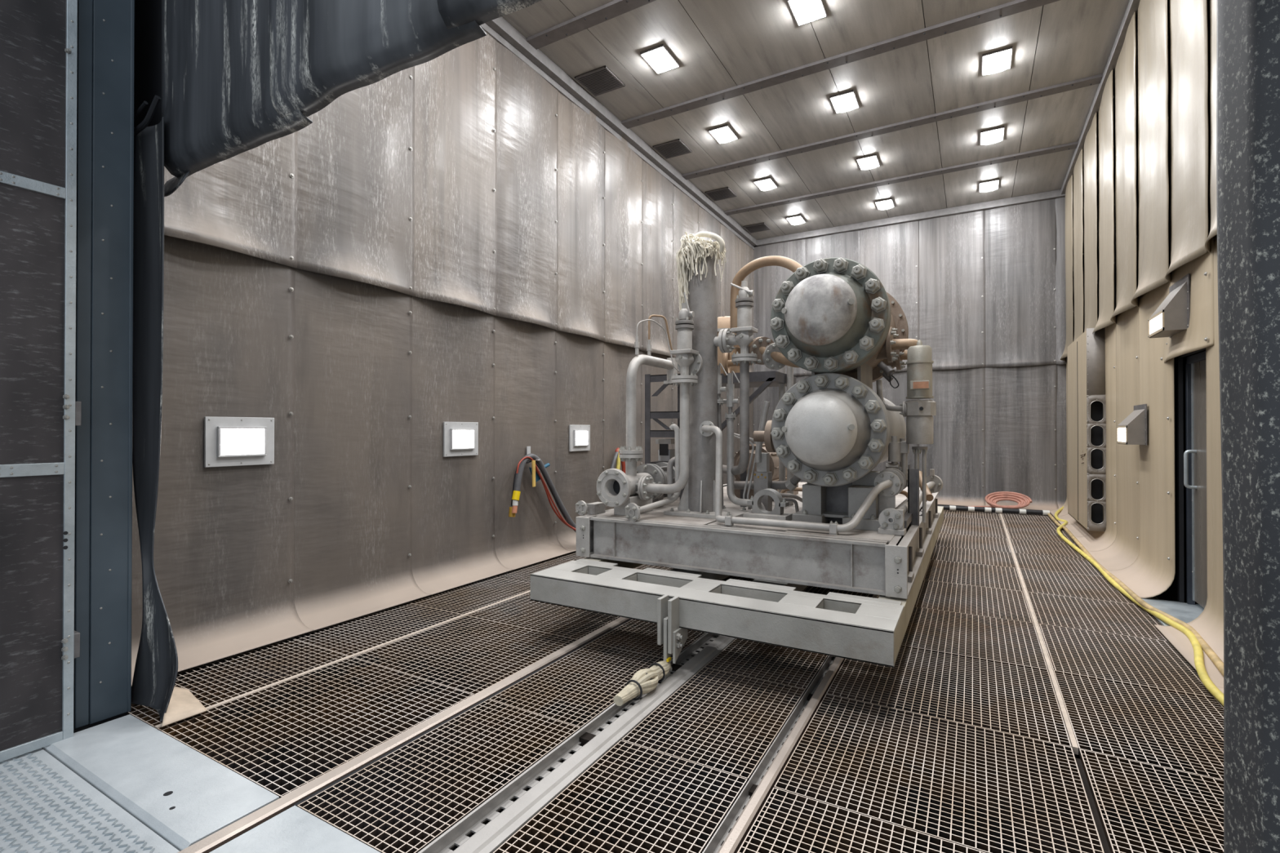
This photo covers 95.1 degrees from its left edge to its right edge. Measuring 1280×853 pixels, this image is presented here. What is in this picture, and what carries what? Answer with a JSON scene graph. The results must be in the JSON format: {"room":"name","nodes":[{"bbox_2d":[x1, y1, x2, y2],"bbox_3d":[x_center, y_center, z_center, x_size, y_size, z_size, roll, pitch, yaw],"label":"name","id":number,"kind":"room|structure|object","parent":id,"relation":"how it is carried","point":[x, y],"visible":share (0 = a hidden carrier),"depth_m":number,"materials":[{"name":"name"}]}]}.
{"room":"industrial blasting booth","nodes":[
{"label":"industrial blasting booth","id":0,"kind":"room"},
{"bbox_2d":[41,0,126,749],"bbox_3d":[-3.134,-1.237,3.211,0.780,6.710,0.260,0,0,30],"label":"wall","id":1,"kind":"structure","parent":0,"point":[89,726],"depth_m":2.95,"materials":[{"name":"metal"}]},
{"bbox_2d":[0,0,81,762],"bbox_3d":[-3.183,-0.788,2.189,0.106,4.600,1.642,0,0,30],"label":"door","id":2,"kind":"structure","parent":1,"relation":"in","point":[40,413],"depth_m":2.75,"materials":[{"name":"metal"}]},
{"bbox_2d":[73,0,134,728],"bbox_3d":[-2.809,-1.433,3.056,0.100,5.900,0.232,0,0,30],"label":"trim","id":3,"kind":"structure","parent":1,"relation":"attached to","point":[104,237],"depth_m":3.03,"materials":[{"name":"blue metal"}]},
{"bbox_2d":[133,0,161,127],"bbox_3d":[-2.839,-2.936,3.374,0.740,2.910,0.020,0,0,30],"label":"wall","id":4,"kind":"structure","parent":0,"point":[148,13],"depth_m":3.34,"materials":[{"name":"metal"}]},
{"bbox_2d":[131,30,754,685],"bbox_3d":[-0.236,-1.207,8.597,0.478,6.710,12.170,0,0,30],"label":"wall","id":5,"kind":"structure","parent":0,"point":[451,237],"depth_m":5.26,"materials":[{"name":"metal"}]},
{"bbox_2d":[204,416,274,467],"bbox_3d":[-2.783,0.105,4.091,0.052,0.340,0.444,0,0,30],"label":"wall light","id":6,"kind":"object","parent":5,"relation":"attached to","point":[228,441],"visible":1,"depth_m":4.06,"materials":[{"name":"paint"}]},
{"bbox_2d":[443,422,478,457],"bbox_3d":[-1.777,0.126,5.854,0.052,0.340,0.444,0,0,30],"label":"wall light","id":7,"kind":"object","parent":5,"relation":"attached to","point":[460,438],"visible":1,"depth_m":5.82,"materials":[{"name":"paint"}]},
{"bbox_2d":[511,453,576,533],"bbox_3d":[-0.984,0.878,6.922,0.205,1.142,1.408,0,0,40],"label":"hose","id":8,"kind":"object","parent":5,"relation":"attached to","point":[516,495],"visible":0.82,"depth_m":6.63,"materials":[{"name":"black rubber"}]},
{"bbox_2d":[515,456,576,528],"bbox_3d":[-1.002,0.857,6.868,0.121,1.044,1.265,0,0,37],"label":"cable","id":9,"kind":"object","parent":8,"relation":"attached to","point":[526,457],"depth_m":6.59,"materials":[{"name":"rubber"}]},
{"bbox_2d":[526,460,565,519],"bbox_3d":[-0.987,0.879,6.955,0.093,0.994,1.007,0,0,38],"label":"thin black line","id":10,"kind":"object","parent":8,"relation":"on","point":[529,461],"visible":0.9,"depth_m":6.88,"materials":[{"name":"rubber"}]},
{"bbox_2d":[568,424,590,451],"bbox_3d":[-0.770,0.150,7.619,0.052,0.340,0.444,0,0,30],"label":"wall light","id":11,"kind":"object","parent":5,"relation":"attached to","point":[579,435],"visible":1,"depth_m":7.58,"materials":[{"name":"paint"}]},
{"bbox_2d":[480,16,756,249],"bbox_3d":[-0.225,-4.262,8.550,0.120,0.200,11.870,0,0,30],"label":"trim","id":12,"kind":"structure","parent":5,"relation":"attached to","point":[499,28],"depth_m":7.91,"materials":[{"name":"metal"}]},
{"bbox_2d":[126,510,1223,852],"bbox_3d":[2.111,1.845,6.516,6.200,0.623,13.030,0,0,30],"label":"floor","id":13,"kind":"structure","parent":0,"point":[1027,704],"depth_m":3.01,"materials":[{"name":"metal"}]},
{"bbox_2d":[43,714,279,851],"bbox_3d":[-2.159,1.527,2.589,1.395,0.035,0.332,0,0,30],"label":"cover plate","id":14,"kind":"object","parent":13,"relation":"on","point":[184,796],"visible":0.82,"depth_m":2.49,"materials":[{"name":"metal"}]},
{"bbox_2d":[209,805,380,852],"bbox_3d":[-1.194,1.524,2.026,0.620,0.034,0.352,0,0,30],"label":"cover plate","id":15,"kind":"object","parent":13,"relation":"on","point":[294,830],"visible":1,"depth_m":2.14,"materials":[{"name":"grey metal"}]},
{"bbox_2d":[177,617,630,852],"bbox_3d":[0.185,1.583,5.181,0.092,0.132,9.200,0,0,30],"label":"track rail","id":16,"kind":"object","parent":13,"relation":"on","point":[251,821],"visible":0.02,"depth_m":2.63,"materials":[{"name":"metal"}]},
{"bbox_2d":[530,506,943,679],"bbox_3d":[1.643,1.295,6.009,2.390,0.478,5.820,0,0,30],"label":"cart","id":17,"kind":"object","parent":16,"relation":"on","point":[871,630],"depth_m":3.55,"materials":[{"name":"metal"}]},
{"bbox_2d":[613,660,671,706],"bbox_3d":[0.029,1.446,3.327,0.144,0.121,0.548,0,0,30],"label":"rope","id":18,"kind":"object","parent":17,"relation":"attached to","point":[644,681],"visible":1,"depth_m":3.26,"materials":[{"name":"fabric"}]},
{"bbox_2d":[576,481,940,599],"bbox_3d":[1.559,0.899,5.929,2.468,0.324,4.146,0,0,30],"label":"base","id":19,"kind":"object","parent":17,"relation":"on","point":[860,561],"visible":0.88,"depth_m":4.15,"materials":[{"name":"metal"}]},
{"bbox_2d":[575,500,606,515],"bbox_3d":[-0.372,0.679,4.968,0.143,0.120,0.384,0,0,44],"label":"stub","id":20,"kind":"object","parent":19,"relation":"on","point":[582,508],"visible":0.98,"depth_m":4.88,"materials":[{"name":"metal"}]},
{"bbox_2d":[596,457,653,515],"bbox_3d":[-0.094,0.504,4.954,0.317,0.462,0.583,0,0,30],"label":"flanged tee","id":21,"kind":"object","parent":19,"relation":"on","point":[617,489],"visible":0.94,"depth_m":4.79,"materials":[{"name":"metal"}]},
{"bbox_2d":[618,354,677,462],"bbox_3d":[0.104,-0.182,5.310,0.206,0.962,0.933,0,0,30],"label":"riser pipe","id":22,"kind":"object","parent":21,"relation":"on","point":[630,451],"visible":0.94,"depth_m":4.97,"materials":[{"name":"metal"}]},
{"bbox_2d":[634,319,679,372],"bbox_3d":[0.175,-0.713,5.255,0.569,0.470,0.062,0,0,-38],"label":"pipe","id":23,"kind":"object","parent":22,"relation":"attached to","point":[636,343],"visible":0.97,"depth_m":5.09,"materials":[{"name":"metal"}]},
{"bbox_2d":[646,314,673,355],"bbox_3d":[0.254,-0.818,5.350,0.413,0.390,0.050,0,0,-22],"label":"pipe","id":24,"kind":"object","parent":22,"relation":"attached to","point":[648,346],"visible":0.81,"depth_m":5.28,"materials":[{"name":"metal"}]},
{"bbox_2d":[635,382,689,500],"bbox_3d":[0.201,0.132,4.835,0.447,0.978,0.210,0,0,30],"label":"pipe","id":25,"kind":"object","parent":21,"relation":"attached to","point":[646,486],"visible":1,"depth_m":4.72,"materials":[{"name":"metal"}]},
{"bbox_2d":[670,291,702,386],"bbox_3d":[0.365,-0.705,4.746,0.222,0.751,0.215,0,0,30],"label":"valve","id":26,"kind":"object","parent":25,"relation":"attached to","point":[689,361],"visible":0.98,"depth_m":4.70,"materials":[{"name":"metal"}]},
{"bbox_2d":[636,462,667,484],"label":"flange","id":27,"kind":"object","parent":19,"relation":"on","point":[657,472],"depth_m":5.20,"materials":[{"name":"metal"}]},
{"bbox_2d":[624,423,680,521],"bbox_3d":[0.113,0.359,4.731,0.146,0.766,0.579,0,0,44],"label":"pipe","id":28,"kind":"object","parent":19,"relation":"on","point":[633,511],"visible":0.98,"depth_m":4.79,"materials":[{"name":"metal"}]},
{"bbox_2d":[663,248,751,519],"bbox_3d":[0.574,-0.368,4.913,0.620,2.209,0.440,0,0,30],"label":"column","id":29,"kind":"structure","parent":19,"relation":"on","point":[697,500],"depth_m":4.83,"materials":[{"name":"metal"}]},
{"bbox_2d":[666,456,675,497],"bbox_3d":[0.313,0.431,4.946,0.170,0.370,0.054,0,0,-5],"label":"pipe","id":30,"kind":"object","parent":29,"relation":"attached to","point":[672,461],"visible":0.7,"depth_m":4.92,"materials":[{"name":"metal"}]},
{"bbox_2d":[675,231,725,311],"bbox_3d":[0.518,-1.244,4.942,0.417,0.801,0.398,0,0,13],"label":"rope tangle","id":31,"kind":"object","parent":29,"relation":"hanging from","point":[692,246],"visible":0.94,"depth_m":4.83,"materials":[{"name":"white fabric"}]},
{"bbox_2d":[717,393,724,509],"bbox_3d":[0.678,0.149,4.977,0.039,1.133,0.120,0,0,30],"label":"pipe","id":32,"kind":"object","parent":29,"relation":"attached to","point":[719,415],"visible":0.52,"depth_m":4.95,"materials":[{"name":"metal"}]},
{"bbox_2d":[717,363,727,405],"bbox_3d":[0.670,-0.356,4.935,0.181,0.353,0.104,0,0,30],"label":"valve","id":33,"kind":"object","parent":32,"relation":"attached to","point":[720,388],"visible":0.6,"depth_m":4.92,"materials":[{"name":"metal"}]},
{"bbox_2d":[713,280,757,365],"bbox_3d":[0.778,-0.843,4.799,0.372,0.678,0.207,0,0,30],"label":"valve","id":34,"kind":"object","parent":29,"relation":"attached to","point":[726,340],"visible":0.95,"depth_m":4.72,"materials":[{"name":"metal"}]},
{"bbox_2d":[722,361,749,475],"bbox_3d":[0.784,-0.053,5.036,0.077,0.944,0.655,0,0,-13],"label":"pipe","id":35,"kind":"object","parent":34,"relation":"attached to","point":[741,468],"visible":0.83,"depth_m":4.72,"materials":[{"name":"metal"}]},
{"bbox_2d":[644,370,795,506],"bbox_3d":[0.832,0.107,5.918,1.338,1.266,0.814,0,0,30],"label":"frame","id":36,"kind":"object","parent":19,"relation":"on","point":[762,380],"visible":0.41,"depth_m":5.79,"materials":[{"name":"metal"}]},
{"bbox_2d":[655,439,675,461],"bbox_3d":[0.286,0.256,6.179,0.180,0.246,0.180,0,0,30],"label":"instrument box","id":37,"kind":"object","parent":36,"relation":"on","point":[664,454],"visible":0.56,"depth_m":6.11,"materials":[{"name":"paint"}]},
{"bbox_2d":[717,311,740,373],"bbox_3d":[0.902,-0.824,5.937,0.525,0.659,0.450,0,0,30],"label":"drum","id":38,"kind":"object","parent":36,"relation":"on","point":[724,322],"visible":0.26,"depth_m":5.76,"materials":[{"name":"beige metal"}]},
{"bbox_2d":[678,370,795,388],"bbox_3d":[0.958,-0.451,5.788,0.986,0.090,0.700,0,0,30],"label":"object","id":39,"kind":"object","parent":36,"relation":"attached to","point":[773,378],"depth_m":5.39,"materials":[{"name":"metal"}]},
{"bbox_2d":[722,352,753,375],"bbox_3d":[0.904,-0.596,5.474,0.301,0.268,0.260,0,0,30],"label":"wheel","id":40,"kind":"object","parent":36,"relation":"on","point":[726,362],"visible":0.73,"depth_m":5.43,"materials":[{"name":"beige metal"}]},
{"bbox_2d":[726,417,764,509],"bbox_3d":[0.885,0.326,4.874,0.364,0.828,0.062,0,0,39],"label":"pipe","id":41,"kind":"object","parent":19,"relation":"on","point":[730,423],"visible":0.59,"depth_m":4.94,"materials":[{"name":"metal"}]},
{"bbox_2d":[723,370,739,419],"bbox_3d":[0.780,-0.264,4.964,0.176,0.414,0.103,0,0,30],"label":"valve","id":42,"kind":"object","parent":41,"relation":"attached to","point":[730,401],"visible":0.93,"depth_m":4.95,"materials":[{"name":"metal"}]},
{"bbox_2d":[733,435,754,507],"bbox_3d":[0.867,0.374,4.995,0.268,0.614,0.118,0,0,43],"label":"tube","id":43,"kind":"object","parent":41,"relation":"attached to","point":[735,436],"visible":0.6,"depth_m":4.95,"materials":[{"name":"metal"}]},
{"bbox_2d":[753,453,772,511],"bbox_3d":[1.034,0.478,4.930,0.124,0.512,0.127,0,0,30],"label":"block","id":44,"kind":"object","parent":19,"relation":"on","point":[762,477],"visible":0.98,"depth_m":4.89,"materials":[{"name":"metal"}]},
{"bbox_2d":[755,400,770,462],"bbox_3d":[1.024,0.044,4.884,0.130,0.515,0.052,0,0,30],"label":"pipe","id":45,"kind":"object","parent":44,"relation":"attached to","point":[766,404],"visible":0.97,"depth_m":4.87,"materials":[{"name":"metal"}]},
{"bbox_2d":[733,474,801,489],"bbox_3d":[1.075,0.463,5.008,0.705,0.194,0.097,0,0,42],"label":"pipe","id":46,"kind":"object","parent":44,"relation":"attached to","point":[775,485],"visible":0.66,"depth_m":4.92,"materials":[{"name":"metal"}]},
{"bbox_2d":[733,443,798,501],"bbox_3d":[1.319,0.463,6.222,0.500,0.557,0.880,0,0,30],"label":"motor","id":47,"kind":"object","parent":19,"relation":"on","point":[774,459],"visible":0.19,"depth_m":5.90,"materials":[{"name":"metal"}]},
{"bbox_2d":[742,488,792,520],"bbox_3d":[1.006,0.612,4.603,0.340,0.241,0.200,0,0,30],"label":"pedestal","id":48,"kind":"object","parent":19,"relation":"on","point":[757,511],"visible":0.98,"depth_m":4.55,"materials":[{"name":"metal"}]},
{"bbox_2d":[778,365,785,497],"bbox_3d":[1.351,-0.015,5.561,0.058,1.507,0.060,0,0,30],"label":"pipe","id":49,"kind":"object","parent":19,"relation":"on","point":[781,386],"visible":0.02,"depth_m":5.54,"materials":[{"name":"metal"}]},
{"bbox_2d":[786,365,793,505],"bbox_3d":[1.419,-0.016,5.523,0.058,1.507,0.060,0,0,30],"label":"pipe","id":50,"kind":"object","parent":19,"relation":"on","point":[789,369],"visible":0.23,"depth_m":5.50,"materials":[{"name":"metal"}]},
{"bbox_2d":[701,425,893,535],"bbox_3d":[1.079,0.361,4.311,1.401,0.742,0.461,0,0,30],"label":"pipe","id":51,"kind":"object","parent":19,"relation":"on","point":[834,528],"visible":1,"depth_m":4.14,"materials":[{"name":"metal"}]},
{"bbox_2d":[791,471,880,531],"bbox_3d":[1.515,0.528,4.394,0.645,0.407,0.420,0,0,30],"label":"saddle","id":52,"kind":"object","parent":19,"relation":"on","point":[839,504],"visible":0.66,"depth_m":4.35,"materials":[{"name":"metal"}]},
{"bbox_2d":[770,373,906,486],"bbox_3d":[1.717,0.027,4.857,0.814,0.814,2.260,0,0,30],"label":"heat exchanger","id":53,"kind":"object","parent":52,"relation":"on","point":[828,429],"visible":1,"depth_m":4.02,"materials":[{"name":"metal"}]},
{"bbox_2d":[752,420,775,452],"bbox_3d":[1.129,0.079,4.674,0.440,0.260,0.260,0,0,30],"label":"inlet","id":54,"kind":"object","parent":53,"relation":"attached to","point":[765,436],"visible":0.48,"depth_m":4.64,"materials":[{"name":"metal"}]},
{"bbox_2d":[769,257,908,389],"bbox_3d":[1.569,-0.750,4.601,0.880,0.972,1.660,0,0,30],"label":"heat exchanger","id":55,"kind":"object","parent":53,"relation":"on","point":[833,314],"visible":0.95,"depth_m":4.05,"materials":[{"name":"metal"}]},
{"bbox_2d":[729,255,802,348],"bbox_3d":[1.089,-1.043,4.819,0.784,0.735,0.086,0,0,40],"label":"pipe","id":56,"kind":"object","parent":55,"relation":"attached to","point":[789,264],"visible":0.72,"depth_m":4.92,"materials":[{"name":"beige metal"}]},
{"bbox_2d":[748,337,799,369],"bbox_3d":[1.125,-0.601,4.732,0.598,0.285,0.199,0,0,11],"label":"spool","id":57,"kind":"object","parent":55,"relation":"attached to","point":[769,355],"visible":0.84,"depth_m":4.71,"materials":[{"name":"beige metal"}]},
{"bbox_2d":[891,338,917,359],"bbox_3d":[2.168,-0.622,4.724,0.206,0.131,0.433,0,0,30],"label":"return bend","id":58,"kind":"object","parent":55,"relation":"attached to","point":[900,344],"visible":0.42,"depth_m":4.56,"materials":[{"name":"beige metal"}]},
{"bbox_2d":[874,435,909,516],"bbox_3d":[1.974,0.403,4.556,0.210,0.659,0.926,0,0,30],"label":"valve","id":59,"kind":"object","parent":19,"relation":"on","point":[898,475],"visible":0.83,"depth_m":4.25,"materials":[{"name":"metal"}]},
{"bbox_2d":[877,497,912,535],"bbox_3d":[1.970,0.645,4.426,0.170,0.174,1.155,0,0,30],"label":"header","id":60,"kind":"object","parent":19,"relation":"on","point":[895,522],"visible":0.98,"depth_m":3.96,"materials":[{"name":"metal"}]},
{"bbox_2d":[907,464,919,525],"bbox_3d":[2.046,0.509,4.373,0.075,0.445,0.110,0,0,30],"label":"post","id":61,"kind":"object","parent":19,"relation":"on","point":[913,474],"visible":0.86,"depth_m":4.35,"materials":[{"name":"metal"}]},
{"bbox_2d":[905,339,936,522],"bbox_3d":[2.137,0.035,4.471,0.224,1.395,0.238,0,0,30],"label":"cylinder","id":62,"kind":"object","parent":19,"relation":"on","point":[919,420],"visible":0.98,"depth_m":4.41,"materials":[{"name":"metal"}]},
{"bbox_2d":[875,379,907,417],"bbox_3d":[2.008,-0.227,4.629,0.117,0.306,0.337,0,0,-25],"label":"pipe","id":63,"kind":"object","parent":62,"relation":"attached to","point":[902,407],"visible":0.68,"depth_m":4.62,"materials":[{"name":"metal"}]},
{"bbox_2d":[919,471,933,501],"bbox_3d":[2.389,0.495,4.917,0.068,0.228,0.342,0,0,11],"label":"curved pipe","id":64,"kind":"object","parent":19,"relation":"on","point":[930,497],"visible":0.46,"depth_m":4.87,"materials":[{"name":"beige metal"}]},
{"bbox_2d":[919,469,942,506],"bbox_3d":[2.592,0.583,5.379,0.562,0.354,0.170,0,0,-44],"label":"flange","id":65,"kind":"object","parent":19,"relation":"on","point":[935,484],"visible":0.7,"depth_m":5.52,"materials":[{"name":"metal"}]},
{"bbox_2d":[293,618,632,806],"bbox_3d":[0.513,1.583,5.659,0.018,0.098,7.645,0,0,30],"label":"channel","id":66,"kind":"object","parent":13,"relation":"on","point":[296,804],"visible":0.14,"depth_m":2.95,"materials":[{"name":"metal"}]},
{"bbox_2d":[416,632,736,852],"bbox_3d":[0.936,1.563,4.868,0.226,0.099,7.400,0,0,30],"label":"rail","id":67,"kind":"object","parent":13,"relation":"in","point":[500,826],"visible":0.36,"depth_m":2.60,"materials":[{"name":"metal"}]},
{"bbox_2d":[702,593,873,852],"bbox_3d":[1.732,1.562,4.679,0.041,0.079,7.140,0,0,30],"label":"channel","id":68,"kind":"object","parent":13,"relation":"in","point":[727,824],"visible":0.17,"depth_m":2.65,"materials":[{"name":"metal"}]},
{"bbox_2d":[717,594,879,852],"bbox_3d":[1.613,1.578,4.367,0.070,0.132,9.200,0,0,30],"label":"track rail","id":69,"kind":"object","parent":13,"relation":"on","point":[738,833],"visible":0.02,"depth_m":2.57,"materials":[{"name":"metal"}]},
{"bbox_2d":[937,505,1049,515],"bbox_3d":[6.127,1.504,10.611,2.171,0.100,0.115,0,0,23],"label":"barrier","id":70,"kind":"object","parent":13,"relation":"on","point":[1000,510],"visible":0.8,"depth_m":10.48,"materials":[{"name":"black plastic"}]},
{"bbox_2d":[967,491,1031,508],"bbox_3d":[5.950,1.377,11.178,2.588,0.329,0.312,0,0,26],"label":"coil","id":71,"kind":"object","parent":13,"relation":"on","point":[1023,500],"visible":0.89,"depth_m":10.81,"materials":[{"name":"rubber"}]},
{"bbox_2d":[1047,513,1223,676],"bbox_3d":[5.270,1.498,6.800,0.168,0.067,7.948,0,0,28],"label":"air hose","id":72,"kind":"object","parent":13,"relation":"on","point":[1215,659],"visible":0.71,"depth_m":4.69,"materials":[{"name":"rubber"}]},
{"bbox_2d":[1054,506,1223,706],"bbox_3d":[5.407,1.465,7.016,0.448,0.135,9.294,0,0,31],"label":"air hose","id":73,"kind":"object","parent":13,"relation":"on","point":[1204,677],"visible":0.84,"depth_m":4.26,"materials":[{"name":"yellow rubber"}]},
{"bbox_2d":[1141,598,1204,626],"bbox_3d":[4.311,1.515,4.613,0.410,0.018,1.060,0,0,30],"label":"plate","id":74,"kind":"object","parent":13,"relation":"on","point":[1185,612],"visible":0.33,"depth_m":4.82,"materials":[{"name":"metal"}]},
{"bbox_2d":[502,0,1137,239],"bbox_3d":[2.336,-4.408,7.148,6.400,0.164,12.170,0,0,30],"label":"ceiling","id":75,"kind":"structure","parent":0,"point":[913,68],"depth_m":7.57,"materials":[{"name":"metal"}]},
{"bbox_2d":[574,65,625,96],"bbox_3d":[-0.506,-4.357,7.393,0.460,0.024,0.460,0,0,30],"label":"ceiling vent","id":76,"kind":"object","parent":75,"relation":"in","point":[599,81],"visible":1,"depth_m":7.37,"materials":[{"name":"metal"}]},
{"bbox_2d":[640,44,679,74],"bbox_3d":[0.240,-4.329,6.944,0.300,0.085,0.432,0,0,30],"label":"ceiling light","id":77,"kind":"object","parent":75,"relation":"attached to","point":[659,57],"visible":1,"depth_m":6.86,"materials":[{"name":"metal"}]},
{"bbox_2d":[652,138,692,159],"bbox_3d":[0.510,-4.347,9.174,0.460,0.024,0.460,0,0,30],"label":"ceiling vent","id":78,"kind":"object","parent":75,"relation":"in","point":[675,148],"visible":1,"depth_m":9.15,"materials":[{"name":"metal"}]},
{"bbox_2d":[704,186,737,201],"bbox_3d":[1.511,-4.337,10.928,0.460,0.024,0.460,0,0,30],"label":"ceiling vent","id":79,"kind":"object","parent":75,"relation":"in","point":[725,193],"visible":1,"depth_m":10.92,"materials":[{"name":"metal"}]},
{"bbox_2d":[708,124,737,143],"bbox_3d":[1.241,-4.319,8.699,0.300,0.085,0.432,0,0,30],"label":"ceiling light","id":80,"kind":"object","parent":75,"relation":"attached to","point":[722,134],"visible":1,"depth_m":8.60,"materials":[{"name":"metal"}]},
{"bbox_2d":[743,222,770,233],"bbox_3d":[2.551,-4.327,12.752,0.460,0.024,0.460,0,0,30],"label":"ceiling vent","id":81,"kind":"object","parent":75,"relation":"in","point":[759,227],"visible":1,"depth_m":12.73,"materials":[{"name":"metal"}]},
{"bbox_2d":[753,177,777,191],"bbox_3d":[2.247,-4.309,10.462,0.300,0.085,0.432,0,0,30],"label":"ceiling light","id":82,"kind":"object","parent":75,"relation":"attached to","point":[765,184],"visible":1,"depth_m":10.36,"materials":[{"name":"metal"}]},
{"bbox_2d":[786,214,805,225],"bbox_3d":[3.263,-4.299,12.243,0.300,0.085,0.432,0,0,30],"label":"ceiling light","id":83,"kind":"object","parent":75,"relation":"attached to","point":[798,219],"visible":1,"depth_m":12.13,"materials":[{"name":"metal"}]},
{"bbox_2d":[787,0,826,26],"bbox_3d":[1.743,-4.334,6.087,0.300,0.085,0.432,0,0,30],"label":"ceiling light","id":84,"kind":"object","parent":75,"relation":"attached to","point":[804,11],"visible":1,"depth_m":6.06,"materials":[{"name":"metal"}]},
{"bbox_2d":[829,89,859,113],"bbox_3d":[2.744,-4.324,7.842,0.300,0.085,0.432,0,0,30],"label":"ceiling light","id":85,"kind":"object","parent":75,"relation":"attached to","point":[845,101],"visible":1,"depth_m":7.75,"materials":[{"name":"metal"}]},
{"bbox_2d":[856,153,879,169],"bbox_3d":[3.749,-4.314,9.605,0.300,0.085,0.432,0,0,30],"label":"ceiling light","id":86,"kind":"object","parent":75,"relation":"attached to","point":[869,162],"visible":1,"depth_m":9.51,"materials":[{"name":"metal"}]},
{"bbox_2d":[875,197,894,209],"bbox_3d":[4.765,-4.304,11.386,0.300,0.085,0.432,0,0,30],"label":"ceiling light","id":87,"kind":"object","parent":75,"relation":"attached to","point":[887,203],"visible":1,"depth_m":11.28,"materials":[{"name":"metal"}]},
{"bbox_2d":[979,178,999,191],"bbox_3d":[6.277,-4.309,10.524,0.300,0.085,0.432,0,0,30],"label":"ceiling light","id":88,"kind":"object","parent":75,"relation":"attached to","point":[992,184],"visible":1,"depth_m":10.41,"materials":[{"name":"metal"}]},
{"bbox_2d":[980,125,1004,145],"bbox_3d":[5.261,-4.319,8.743,0.300,0.085,0.432,0,0,30],"label":"ceiling light","id":89,"kind":"object","parent":75,"relation":"attached to","point":[992,135],"visible":1,"depth_m":8.64,"materials":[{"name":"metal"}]},
{"bbox_2d":[982,45,1012,75],"bbox_3d":[4.255,-4.329,6.980,0.300,0.085,0.432,0,0,30],"label":"ceiling light","id":90,"kind":"object","parent":75,"relation":"attached to","point":[998,60],"visible":1,"depth_m":6.89,"materials":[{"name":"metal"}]},
{"bbox_2d":[753,196,1066,511],"bbox_3d":[5.286,-1.187,12.201,6.500,6.710,0.438,0,0,30],"label":"wall","id":91,"kind":"structure","parent":0,"point":[984,290],"depth_m":11.43,"materials":[{"name":"metal"}]},
{"bbox_2d":[753,189,1065,247],"bbox_3d":[5.217,-4.277,12.198,6.000,0.130,0.100,0,0,30],"label":"trim","id":92,"kind":"structure","parent":91,"relation":"attached to","point":[1052,194],"depth_m":11.91,"materials":[{"name":"metal"}]},
{"bbox_2d":[1048,0,1223,693],"bbox_3d":[4.891,-1.223,5.673,0.518,6.710,12.170,0,0,30],"label":"wall","id":93,"kind":"structure","parent":0,"point":[1141,212],"depth_m":5.46,"materials":[{"name":"metal"}]},
{"bbox_2d":[1066,327,1106,531],"bbox_3d":[6.354,0.042,8.344,0.229,2.630,1.808,0,0,30],"label":"duct","id":94,"kind":"object","parent":93,"relation":"attached to","point":[1086,356],"visible":0.98,"depth_m":7.74,"materials":[{"name":"beige metal"}]},
{"bbox_2d":[1061,0,1140,194],"bbox_3d":[4.865,-4.329,5.647,0.080,0.100,11.870,0,0,30],"label":"trim","id":95,"kind":"structure","parent":93,"relation":"attached to","point":[1133,5],"depth_m":7.20,"materials":[{"name":"metal"}]},
{"bbox_2d":[1116,404,1146,445],"bbox_3d":[4.951,-0.017,5.903,0.156,0.400,0.500,0,0,30],"label":"light","id":96,"kind":"object","parent":93,"relation":"attached to","point":[1132,430],"visible":1,"depth_m":5.73,"materials":[{"name":"paint"}]},
{"bbox_2d":[1147,273,1190,337],"bbox_3d":[4.309,-0.968,4.783,0.156,0.430,0.510,0,0,30],"label":"light","id":97,"kind":"object","parent":93,"relation":"attached to","point":[1171,317],"visible":1,"depth_m":4.61,"materials":[{"name":"paint"}]},
{"bbox_2d":[1176,347,1207,608],"bbox_3d":[4.566,0.425,4.491,0.420,2.200,1.090,0,0,30],"label":"door","id":98,"kind":"structure","parent":93,"relation":"in","point":[1192,464],"depth_m":4.92,"materials":[{"name":"metal"}]},
{"bbox_3d":[-1.860,1.803,-1.252,14.000,0.380,6.000,0,0,30],"label":"floor","id":99,"kind":"structure","parent":0,"visible":0},
{"bbox_2d":[0,748,179,852],"bbox_3d":[-2.647,1.528,1.739,1.390,0.023,1.612,0,0,30],"label":"plate","id":100,"kind":"object","parent":99,"relation":"on","point":[46,806],"visible":1,"depth_m":2.28,"materials":[{"name":"metal"}]},
{"bbox_3d":[1.588,-1.252,0.552,1.180,6.710,0.200,0,0,30],"label":"wall","id":101,"kind":"structure","parent":0,"visible":0},
{"bbox_2d":[1216,0,1279,852],"bbox_3d":[1.272,-1.195,0.916,0.556,5.600,0.250,0,0,30],"label":"door frame","id":102,"kind":"structure","parent":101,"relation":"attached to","point":[1248,31],"depth_m":0.97,"materials":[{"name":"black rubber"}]},
{"bbox_3d":[-0.828,-4.194,2.004,4.440,0.810,0.100,0,0,30],"label":"wall","id":103,"kind":"structure","parent":0,"visible":0},
{"bbox_2d":[161,0,541,196],"bbox_3d":[-0.727,-2.752,2.122,4.552,2.970,0.152,0,0,31],"label":"curtain","id":104,"kind":"object","parent":103,"relation":"hanging from","point":[238,77],"visible":0.98,"depth_m":2.64,"materials":[{"name":"black fabric"}]},
{"bbox_2d":[131,94,207,727],"bbox_3d":[-2.573,-0.116,3.179,0.603,3.251,0.256,0,0,30],"label":"curtain","id":105,"kind":"object","parent":104,"relation":"hanging from","point":[156,668],"visible":0.98,"depth_m":3.21,"materials":[{"name":"fabric"}]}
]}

